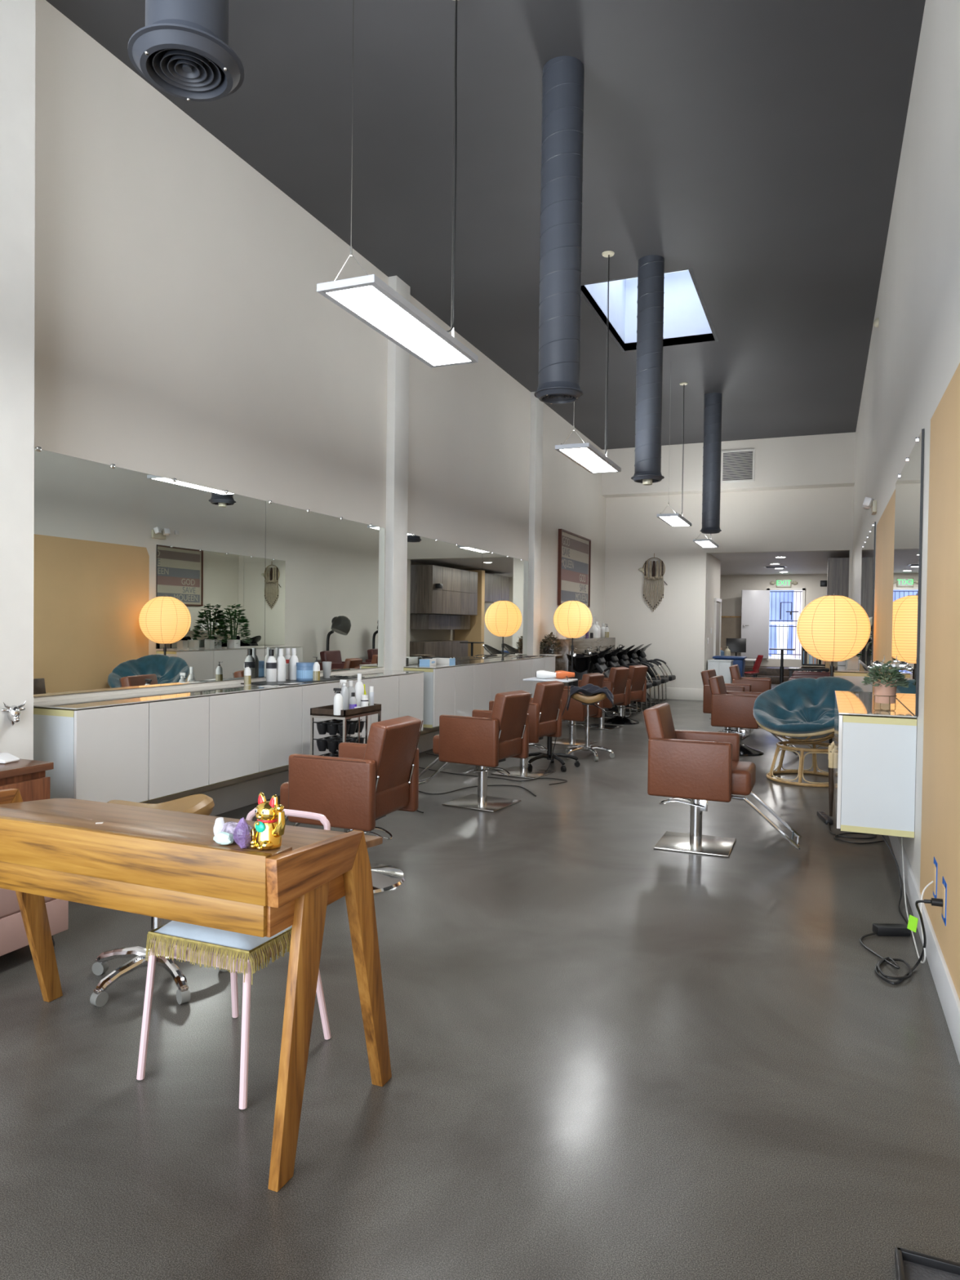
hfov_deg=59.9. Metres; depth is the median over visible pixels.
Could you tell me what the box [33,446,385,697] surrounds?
wall mirror
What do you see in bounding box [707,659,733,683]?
base cabinet
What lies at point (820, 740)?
bowl
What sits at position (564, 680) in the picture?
tray
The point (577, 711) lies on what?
chair
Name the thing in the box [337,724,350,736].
bowl
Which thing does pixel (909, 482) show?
wall mirror
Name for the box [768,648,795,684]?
pedestal table
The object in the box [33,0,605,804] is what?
wall
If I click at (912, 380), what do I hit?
wall
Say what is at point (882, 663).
bird ornament
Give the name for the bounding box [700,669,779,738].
chair
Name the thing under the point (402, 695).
base cabinet
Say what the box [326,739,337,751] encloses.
bowl
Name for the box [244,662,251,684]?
pump bottle
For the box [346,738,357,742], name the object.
bowl
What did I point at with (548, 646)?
plant
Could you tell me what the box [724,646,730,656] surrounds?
pump bottle
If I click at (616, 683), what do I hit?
chair
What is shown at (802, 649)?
bookcase
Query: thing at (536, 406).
trim
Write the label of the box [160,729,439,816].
baseboard
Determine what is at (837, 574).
upper cabinet
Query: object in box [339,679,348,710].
spray bottle
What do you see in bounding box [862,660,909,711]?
potted plant
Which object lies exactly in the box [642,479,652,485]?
smoke detector
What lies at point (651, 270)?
duct
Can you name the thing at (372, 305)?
diffuser
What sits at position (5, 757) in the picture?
card reader
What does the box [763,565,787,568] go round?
ceiling vent
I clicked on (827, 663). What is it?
partition panel
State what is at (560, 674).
hair dryer
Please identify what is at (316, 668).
pump bottle
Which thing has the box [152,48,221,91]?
diffuser
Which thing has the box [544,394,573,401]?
diffuser
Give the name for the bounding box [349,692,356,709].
bottle
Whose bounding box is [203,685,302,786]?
base cabinet
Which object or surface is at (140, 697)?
countertop
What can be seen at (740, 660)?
desk
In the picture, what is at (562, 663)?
wall
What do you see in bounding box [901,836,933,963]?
cable
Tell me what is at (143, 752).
base cabinet
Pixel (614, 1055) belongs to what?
floor
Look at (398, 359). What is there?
column
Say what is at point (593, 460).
diffuser
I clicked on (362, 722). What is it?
bowl
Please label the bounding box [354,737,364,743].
bowl
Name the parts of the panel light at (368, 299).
frame, power cord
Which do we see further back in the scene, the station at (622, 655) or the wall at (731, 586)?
the wall at (731, 586)
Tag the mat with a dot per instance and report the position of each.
(332, 677)
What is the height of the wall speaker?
0.120 m
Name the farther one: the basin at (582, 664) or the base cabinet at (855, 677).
the basin at (582, 664)
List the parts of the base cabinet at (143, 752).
door, door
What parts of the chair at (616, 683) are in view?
arm panel, plate, arm panel, seat, backrest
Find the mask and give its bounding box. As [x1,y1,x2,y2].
[638,553,666,611]
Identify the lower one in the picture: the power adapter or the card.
the power adapter
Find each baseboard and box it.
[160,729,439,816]
[646,686,703,700]
[888,835,959,1063]
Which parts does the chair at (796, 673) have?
arm panel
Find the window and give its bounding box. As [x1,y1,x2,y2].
[581,268,715,351]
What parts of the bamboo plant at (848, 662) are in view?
pot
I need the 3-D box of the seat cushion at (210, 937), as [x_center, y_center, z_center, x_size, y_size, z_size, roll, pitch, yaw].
[-0.830,0.991,2.838,0.440,0.138,0.419,1,1,22]
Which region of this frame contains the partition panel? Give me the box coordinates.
[825,568,830,667]
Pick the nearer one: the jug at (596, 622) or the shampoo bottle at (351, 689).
the shampoo bottle at (351, 689)
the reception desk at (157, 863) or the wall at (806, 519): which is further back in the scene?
the wall at (806, 519)
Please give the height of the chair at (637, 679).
0.901 m
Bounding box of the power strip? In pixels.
[817,811,884,844]
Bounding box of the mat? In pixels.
[241,675,364,685]
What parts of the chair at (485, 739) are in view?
arm panel, seat, plate, arm panel, backrest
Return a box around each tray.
[310,703,381,717]
[523,677,577,682]
[894,1246,959,1279]
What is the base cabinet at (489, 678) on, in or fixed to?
attached to the wall at (184, 331)
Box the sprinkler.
[873,317,879,327]
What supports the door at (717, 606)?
in the wall at (713, 571)
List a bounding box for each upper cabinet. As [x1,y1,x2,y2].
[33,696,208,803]
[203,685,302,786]
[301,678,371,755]
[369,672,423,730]
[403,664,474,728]
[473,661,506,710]
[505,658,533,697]
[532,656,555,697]
[826,557,848,597]
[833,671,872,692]
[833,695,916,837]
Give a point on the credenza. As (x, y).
(28, 776)
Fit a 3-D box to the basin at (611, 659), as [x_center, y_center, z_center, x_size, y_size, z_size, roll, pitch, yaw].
[2.128,0.324,14.685,0.744,0.460,0.748,0,1,-21]
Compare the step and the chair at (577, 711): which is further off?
the step
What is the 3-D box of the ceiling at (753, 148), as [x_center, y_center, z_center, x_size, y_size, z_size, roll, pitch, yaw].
[1.349,-3.865,8.155,5.430,0.100,19.400,1,1,22]
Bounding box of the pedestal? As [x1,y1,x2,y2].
[770,622,795,658]
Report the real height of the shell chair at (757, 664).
0.873 m
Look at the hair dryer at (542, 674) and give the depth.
8.74 m
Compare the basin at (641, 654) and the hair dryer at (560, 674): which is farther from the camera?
the basin at (641, 654)
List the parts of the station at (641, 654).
backrest, leg frame, leg frame, seat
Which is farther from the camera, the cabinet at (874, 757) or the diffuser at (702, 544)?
the diffuser at (702, 544)
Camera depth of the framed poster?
15.48 m
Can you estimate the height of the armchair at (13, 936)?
0.590 m
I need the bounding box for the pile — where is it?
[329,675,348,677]
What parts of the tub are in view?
lid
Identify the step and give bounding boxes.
[744,665,797,684]
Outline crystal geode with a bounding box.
[221,821,252,842]
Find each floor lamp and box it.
[553,600,592,685]
[796,593,870,773]
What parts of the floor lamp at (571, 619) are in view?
lamp shade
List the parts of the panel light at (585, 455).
frame, power cord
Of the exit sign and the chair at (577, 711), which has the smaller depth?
the chair at (577, 711)
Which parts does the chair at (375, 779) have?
arm panel, seat, arm panel, plate, backrest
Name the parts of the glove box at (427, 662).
panel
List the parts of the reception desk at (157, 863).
leg, leg, drawer, leg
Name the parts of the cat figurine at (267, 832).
raised arm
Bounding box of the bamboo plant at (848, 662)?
[837,653,863,666]
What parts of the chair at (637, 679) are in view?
arm panel, plate, seat, backrest, arm panel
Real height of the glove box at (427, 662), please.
0.071 m
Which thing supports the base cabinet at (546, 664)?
attached to the wall at (184, 331)
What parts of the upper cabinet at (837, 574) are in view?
door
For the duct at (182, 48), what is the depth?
2.44 m
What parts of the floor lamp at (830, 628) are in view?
lamp shade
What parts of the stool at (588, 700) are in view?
leg, leg, seat, leg, lever plate, leg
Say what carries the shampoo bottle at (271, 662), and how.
on the mat
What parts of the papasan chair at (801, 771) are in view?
leg, leg, leg, leg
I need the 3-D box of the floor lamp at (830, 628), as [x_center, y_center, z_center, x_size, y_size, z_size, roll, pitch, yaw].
[3.643,0.451,8.629,0.703,1.870,0.703,1,1,-9]
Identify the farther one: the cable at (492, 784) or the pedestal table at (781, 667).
the pedestal table at (781, 667)
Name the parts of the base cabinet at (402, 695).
door, door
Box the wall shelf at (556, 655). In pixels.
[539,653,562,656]
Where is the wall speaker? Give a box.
[820,580,826,586]
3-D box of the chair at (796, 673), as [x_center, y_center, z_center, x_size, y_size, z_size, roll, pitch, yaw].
[5.924,0.484,14.601,0.818,1.631,0.760,1,1,22]
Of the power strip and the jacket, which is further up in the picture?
the jacket
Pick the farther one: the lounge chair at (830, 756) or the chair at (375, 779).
the lounge chair at (830, 756)
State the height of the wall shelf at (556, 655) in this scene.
0.030 m
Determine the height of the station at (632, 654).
1.160 m
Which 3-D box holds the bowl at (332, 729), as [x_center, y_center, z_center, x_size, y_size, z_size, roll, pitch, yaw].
[-1.134,0.690,6.424,0.098,0.085,0.098,0,1,-43]
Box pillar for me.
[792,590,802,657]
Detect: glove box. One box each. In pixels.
[419,658,435,666]
[432,657,455,664]
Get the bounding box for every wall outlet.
[933,857,937,897]
[941,876,946,926]
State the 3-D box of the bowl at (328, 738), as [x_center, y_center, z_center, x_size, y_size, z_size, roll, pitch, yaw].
[-1.179,0.816,6.571,0.098,0.085,0.098,1,1,-3]
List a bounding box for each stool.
[89,794,227,1007]
[564,692,614,761]
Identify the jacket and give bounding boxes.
[566,683,613,711]
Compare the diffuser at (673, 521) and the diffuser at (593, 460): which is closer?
the diffuser at (593, 460)
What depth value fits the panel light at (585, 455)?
7.79 m
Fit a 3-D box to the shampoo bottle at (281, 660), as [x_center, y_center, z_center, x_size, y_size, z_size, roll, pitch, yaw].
[-1.668,0.210,6.984,0.084,0.275,0.083,1,1,22]
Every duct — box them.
[127,0,244,102]
[533,55,584,404]
[631,254,664,483]
[699,392,722,533]
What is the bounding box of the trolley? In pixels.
[310,703,381,756]
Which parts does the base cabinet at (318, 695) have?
door, door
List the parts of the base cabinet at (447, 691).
door, door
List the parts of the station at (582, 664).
backrest, leg frame, leg frame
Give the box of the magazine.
[800,665,826,666]
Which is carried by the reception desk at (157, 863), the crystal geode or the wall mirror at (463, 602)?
the crystal geode
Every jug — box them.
[555,630,566,639]
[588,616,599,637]
[595,621,600,637]
[600,623,605,637]
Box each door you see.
[713,597,721,659]
[740,587,804,661]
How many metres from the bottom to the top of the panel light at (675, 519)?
2.147 m
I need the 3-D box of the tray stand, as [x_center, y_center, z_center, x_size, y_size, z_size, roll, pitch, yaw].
[0.729,0.878,8.832,0.624,0.935,0.630,1,1,22]
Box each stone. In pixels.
[213,817,225,835]
[213,831,233,844]
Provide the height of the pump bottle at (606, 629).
0.269 m
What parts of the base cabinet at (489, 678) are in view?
door, door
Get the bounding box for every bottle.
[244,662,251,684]
[266,648,276,681]
[275,648,285,680]
[284,648,291,679]
[288,648,298,679]
[312,657,319,680]
[333,688,342,715]
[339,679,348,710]
[347,680,355,709]
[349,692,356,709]
[355,673,364,706]
[604,624,608,637]
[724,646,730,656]
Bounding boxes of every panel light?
[316,0,478,367]
[555,250,621,473]
[656,375,692,526]
[693,532,718,547]
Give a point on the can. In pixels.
(587, 633)
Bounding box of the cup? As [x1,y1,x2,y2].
[322,657,331,678]
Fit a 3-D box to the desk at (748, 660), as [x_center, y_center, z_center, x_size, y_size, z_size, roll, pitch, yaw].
[6.062,0.823,20.120,1.200,0.750,0.700,1,1,22]
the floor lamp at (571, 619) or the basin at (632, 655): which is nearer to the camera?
the floor lamp at (571, 619)
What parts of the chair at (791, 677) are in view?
arm panel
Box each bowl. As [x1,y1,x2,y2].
[315,738,327,751]
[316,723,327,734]
[324,737,334,749]
[324,753,336,756]
[326,724,337,735]
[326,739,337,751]
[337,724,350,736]
[346,722,357,734]
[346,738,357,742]
[352,720,364,733]
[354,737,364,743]
[755,720,834,743]
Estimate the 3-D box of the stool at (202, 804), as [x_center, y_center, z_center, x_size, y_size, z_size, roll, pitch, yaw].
[-1.319,1.039,3.474,0.552,0.759,0.578,0,1,-25]
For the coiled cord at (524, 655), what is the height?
0.023 m
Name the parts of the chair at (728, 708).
backrest, arm panel, arm panel, plate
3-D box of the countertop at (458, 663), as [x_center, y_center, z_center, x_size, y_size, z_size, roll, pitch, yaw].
[0.128,0.269,11.105,0.478,0.008,4.380,1,1,22]
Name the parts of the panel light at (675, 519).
frame, power cord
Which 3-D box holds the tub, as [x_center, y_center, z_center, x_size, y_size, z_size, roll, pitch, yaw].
[-1.487,0.270,7.112,0.162,0.155,0.162,1,1,22]
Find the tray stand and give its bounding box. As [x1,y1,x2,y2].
[523,677,580,772]
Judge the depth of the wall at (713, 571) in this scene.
17.92 m
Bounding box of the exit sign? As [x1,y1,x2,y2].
[769,578,797,587]
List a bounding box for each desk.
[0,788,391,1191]
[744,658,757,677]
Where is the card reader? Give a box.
[0,752,19,763]
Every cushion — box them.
[145,920,324,984]
[753,676,863,738]
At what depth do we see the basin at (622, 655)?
15.24 m
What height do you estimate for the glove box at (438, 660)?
0.071 m
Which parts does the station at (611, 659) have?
backrest, leg frame, leg frame, seat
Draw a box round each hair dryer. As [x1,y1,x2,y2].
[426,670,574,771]
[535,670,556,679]
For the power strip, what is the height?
0.038 m
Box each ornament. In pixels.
[1,701,26,725]
[867,656,891,669]
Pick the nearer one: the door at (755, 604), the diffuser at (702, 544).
the diffuser at (702, 544)
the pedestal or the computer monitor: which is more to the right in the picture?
the pedestal
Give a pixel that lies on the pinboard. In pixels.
(731, 626)
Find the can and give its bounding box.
[585,631,588,638]
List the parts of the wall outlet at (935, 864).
plate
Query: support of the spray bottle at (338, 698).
on the trolley
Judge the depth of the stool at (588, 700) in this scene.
9.43 m
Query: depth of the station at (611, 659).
14.46 m
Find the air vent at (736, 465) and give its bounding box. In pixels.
[720,448,755,483]
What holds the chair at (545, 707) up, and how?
on the floor
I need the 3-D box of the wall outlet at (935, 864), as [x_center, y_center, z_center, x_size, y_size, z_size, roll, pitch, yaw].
[2.011,1.057,3.685,0.006,0.170,0.118,1,1,22]
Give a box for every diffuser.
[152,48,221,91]
[326,285,470,365]
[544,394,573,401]
[560,448,616,472]
[659,515,688,526]
[695,541,715,546]
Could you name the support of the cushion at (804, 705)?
on the papasan chair at (801, 771)
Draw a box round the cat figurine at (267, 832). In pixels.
[249,791,285,850]
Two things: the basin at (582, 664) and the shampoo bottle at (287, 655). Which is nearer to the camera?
the shampoo bottle at (287, 655)
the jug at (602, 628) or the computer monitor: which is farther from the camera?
the computer monitor
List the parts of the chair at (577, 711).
arm panel, plate, arm panel, seat, backrest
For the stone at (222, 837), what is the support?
on the reception desk at (157, 863)
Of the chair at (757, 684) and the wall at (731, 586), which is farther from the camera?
the wall at (731, 586)
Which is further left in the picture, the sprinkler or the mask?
the mask
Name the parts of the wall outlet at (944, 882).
plate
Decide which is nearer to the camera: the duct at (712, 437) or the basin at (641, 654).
the duct at (712, 437)
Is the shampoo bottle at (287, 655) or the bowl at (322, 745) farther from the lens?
the shampoo bottle at (287, 655)
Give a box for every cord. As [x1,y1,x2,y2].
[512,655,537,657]
[881,835,907,926]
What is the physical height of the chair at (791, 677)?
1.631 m
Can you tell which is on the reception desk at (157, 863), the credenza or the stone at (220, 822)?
the stone at (220, 822)
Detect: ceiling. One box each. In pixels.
[45,0,925,449]
[710,551,849,575]
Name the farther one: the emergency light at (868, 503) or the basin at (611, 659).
the basin at (611, 659)
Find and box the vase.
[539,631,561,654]
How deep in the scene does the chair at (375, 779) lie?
4.65 m
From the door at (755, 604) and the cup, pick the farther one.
the door at (755, 604)
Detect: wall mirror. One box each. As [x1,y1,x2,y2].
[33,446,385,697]
[405,533,528,665]
[859,521,875,666]
[891,428,924,716]
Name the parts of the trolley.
leg, hanging rail, hanging rail, hanging rail, leg, rail frame, leg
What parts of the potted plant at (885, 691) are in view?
pot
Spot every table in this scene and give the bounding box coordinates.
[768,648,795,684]
[788,666,829,678]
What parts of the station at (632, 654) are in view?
backrest, leg frame, leg frame, seat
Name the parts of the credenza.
door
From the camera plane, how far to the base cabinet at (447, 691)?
9.28 m
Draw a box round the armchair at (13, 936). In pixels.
[0,888,68,955]
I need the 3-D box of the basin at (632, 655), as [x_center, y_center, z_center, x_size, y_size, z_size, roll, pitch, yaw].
[2.765,0.303,16.229,0.744,0.460,0.748,0,1,-21]
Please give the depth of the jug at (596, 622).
16.53 m
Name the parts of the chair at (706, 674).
backrest, arm panel, arm panel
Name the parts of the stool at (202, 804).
leg, leg, seat, leg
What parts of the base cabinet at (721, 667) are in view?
door, door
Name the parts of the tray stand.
leg, leg, leg, leg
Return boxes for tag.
[906,914,918,932]
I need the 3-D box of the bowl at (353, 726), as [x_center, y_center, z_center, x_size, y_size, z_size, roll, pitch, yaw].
[-1.002,0.690,6.496,0.098,0.085,0.098,1,1,-3]
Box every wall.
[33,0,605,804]
[545,637,615,686]
[604,486,853,688]
[705,553,720,670]
[720,573,826,666]
[851,0,959,999]
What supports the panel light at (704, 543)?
hanging from the ceiling at (753, 148)
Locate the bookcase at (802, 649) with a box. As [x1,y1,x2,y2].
[801,647,825,671]
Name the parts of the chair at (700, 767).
backrest, arm panel, plate, arm panel, seat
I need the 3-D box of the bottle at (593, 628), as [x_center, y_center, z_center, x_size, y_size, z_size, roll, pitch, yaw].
[2.228,-0.254,16.279,0.204,0.418,0.204,0,1,-20]
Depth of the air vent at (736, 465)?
16.36 m
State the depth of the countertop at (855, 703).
5.10 m
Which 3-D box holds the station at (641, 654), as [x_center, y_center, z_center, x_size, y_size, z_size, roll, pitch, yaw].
[3.318,0.649,16.880,1.210,1.160,0.810,1,1,22]
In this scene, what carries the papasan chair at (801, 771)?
on the floor
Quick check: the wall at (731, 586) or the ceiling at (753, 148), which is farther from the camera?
the wall at (731, 586)
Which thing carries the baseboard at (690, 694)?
attached to the wall at (806, 519)
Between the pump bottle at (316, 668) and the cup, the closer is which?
the pump bottle at (316, 668)
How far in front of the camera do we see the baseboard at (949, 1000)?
3.56 m
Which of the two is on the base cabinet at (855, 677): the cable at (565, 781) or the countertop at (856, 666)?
the countertop at (856, 666)
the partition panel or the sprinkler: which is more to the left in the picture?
the partition panel
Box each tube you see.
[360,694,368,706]
[368,685,373,706]
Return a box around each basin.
[566,646,612,673]
[582,645,624,670]
[594,644,635,667]
[607,644,644,665]
[615,643,652,662]
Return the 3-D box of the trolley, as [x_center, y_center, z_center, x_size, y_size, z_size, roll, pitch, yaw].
[-1.061,0.944,6.617,0.310,0.840,0.592,1,1,22]
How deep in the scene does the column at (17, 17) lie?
4.42 m
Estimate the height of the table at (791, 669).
0.740 m
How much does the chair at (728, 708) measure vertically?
0.911 m
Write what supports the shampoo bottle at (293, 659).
on the mat
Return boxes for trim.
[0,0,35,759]
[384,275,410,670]
[527,391,543,654]
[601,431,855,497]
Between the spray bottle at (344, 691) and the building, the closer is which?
the spray bottle at (344, 691)
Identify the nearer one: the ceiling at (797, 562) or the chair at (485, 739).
the chair at (485, 739)
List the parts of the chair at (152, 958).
leg, seat, leg, leg, frame, leg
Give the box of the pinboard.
[720,616,741,651]
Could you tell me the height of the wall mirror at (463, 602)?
1.490 m
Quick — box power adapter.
[859,897,942,984]
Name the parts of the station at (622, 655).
backrest, leg frame, leg frame, seat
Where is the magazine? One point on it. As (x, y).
(801, 665)
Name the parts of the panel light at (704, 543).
frame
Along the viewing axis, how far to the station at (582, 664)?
13.63 m
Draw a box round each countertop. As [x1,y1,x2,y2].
[33,670,424,709]
[403,654,555,668]
[830,660,870,672]
[835,690,916,717]
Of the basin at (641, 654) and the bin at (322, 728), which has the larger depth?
the basin at (641, 654)
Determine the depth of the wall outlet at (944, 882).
3.38 m
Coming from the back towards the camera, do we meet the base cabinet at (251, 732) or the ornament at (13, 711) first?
the base cabinet at (251, 732)
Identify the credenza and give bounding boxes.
[0,758,53,801]
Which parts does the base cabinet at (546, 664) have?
door, door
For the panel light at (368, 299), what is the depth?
4.25 m
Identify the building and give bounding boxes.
[768,590,794,656]
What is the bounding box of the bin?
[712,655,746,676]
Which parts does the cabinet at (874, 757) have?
door, door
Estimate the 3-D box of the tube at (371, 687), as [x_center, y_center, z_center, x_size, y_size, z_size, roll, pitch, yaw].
[-0.887,0.470,6.818,0.040,0.185,0.040,1,1,22]
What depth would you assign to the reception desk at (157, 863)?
2.37 m
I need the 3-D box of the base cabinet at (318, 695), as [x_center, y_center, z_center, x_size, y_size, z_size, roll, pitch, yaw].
[-1.443,0.669,7.321,0.477,0.619,1.099,1,1,22]
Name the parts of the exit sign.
plate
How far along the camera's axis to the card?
6.45 m
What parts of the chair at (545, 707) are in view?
arm panel, plate, arm panel, seat, backrest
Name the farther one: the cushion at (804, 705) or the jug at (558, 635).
the jug at (558, 635)
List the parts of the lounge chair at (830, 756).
arm, arm, leg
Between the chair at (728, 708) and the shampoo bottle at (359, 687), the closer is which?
the shampoo bottle at (359, 687)
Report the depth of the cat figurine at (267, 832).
2.23 m
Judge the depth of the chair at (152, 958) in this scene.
2.72 m
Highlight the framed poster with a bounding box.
[557,528,591,607]
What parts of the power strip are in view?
strip cord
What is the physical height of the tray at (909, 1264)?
0.040 m
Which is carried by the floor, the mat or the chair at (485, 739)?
the chair at (485, 739)
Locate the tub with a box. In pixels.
[296,662,315,680]
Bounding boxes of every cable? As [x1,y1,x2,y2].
[418,766,567,785]
[418,784,536,796]
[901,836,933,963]
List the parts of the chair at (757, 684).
backrest, arm panel, arm panel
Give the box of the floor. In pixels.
[0,684,959,1279]
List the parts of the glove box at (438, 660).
panel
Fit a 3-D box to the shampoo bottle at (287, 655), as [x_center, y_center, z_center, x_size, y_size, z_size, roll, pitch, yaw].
[-1.663,0.206,7.218,0.080,0.275,0.080,1,1,22]
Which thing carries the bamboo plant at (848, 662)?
in the glass vase
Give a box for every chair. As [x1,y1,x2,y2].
[136,807,331,1109]
[280,715,422,893]
[418,690,532,812]
[488,680,564,778]
[551,672,604,746]
[561,666,630,729]
[604,665,648,724]
[642,702,801,857]
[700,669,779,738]
[707,675,799,755]
[728,664,771,728]
[744,654,763,677]
[755,720,834,787]
[788,676,818,680]
[792,671,829,677]
[827,741,834,816]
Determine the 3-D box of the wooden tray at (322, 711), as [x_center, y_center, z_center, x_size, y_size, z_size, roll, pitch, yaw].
[-1.056,0.551,6.610,0.310,0.054,0.560,1,1,22]
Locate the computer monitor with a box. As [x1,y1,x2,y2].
[726,638,746,656]
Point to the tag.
(913, 921)
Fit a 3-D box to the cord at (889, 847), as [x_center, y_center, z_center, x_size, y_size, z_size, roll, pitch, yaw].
[2.243,1.259,4.455,0.101,0.370,0.712,1,1,14]
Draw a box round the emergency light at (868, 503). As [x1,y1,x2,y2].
[862,497,876,515]
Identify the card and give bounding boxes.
[257,684,277,686]
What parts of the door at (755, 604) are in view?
frame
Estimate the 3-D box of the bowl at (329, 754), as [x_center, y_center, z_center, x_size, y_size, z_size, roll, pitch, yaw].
[-1.181,0.946,6.573,0.098,0.085,0.098,1,1,-3]
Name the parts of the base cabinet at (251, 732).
door, door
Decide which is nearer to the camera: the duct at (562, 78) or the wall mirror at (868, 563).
the duct at (562, 78)
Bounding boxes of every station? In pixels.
[566,646,631,718]
[582,645,652,714]
[594,644,661,709]
[607,644,668,706]
[615,643,675,702]

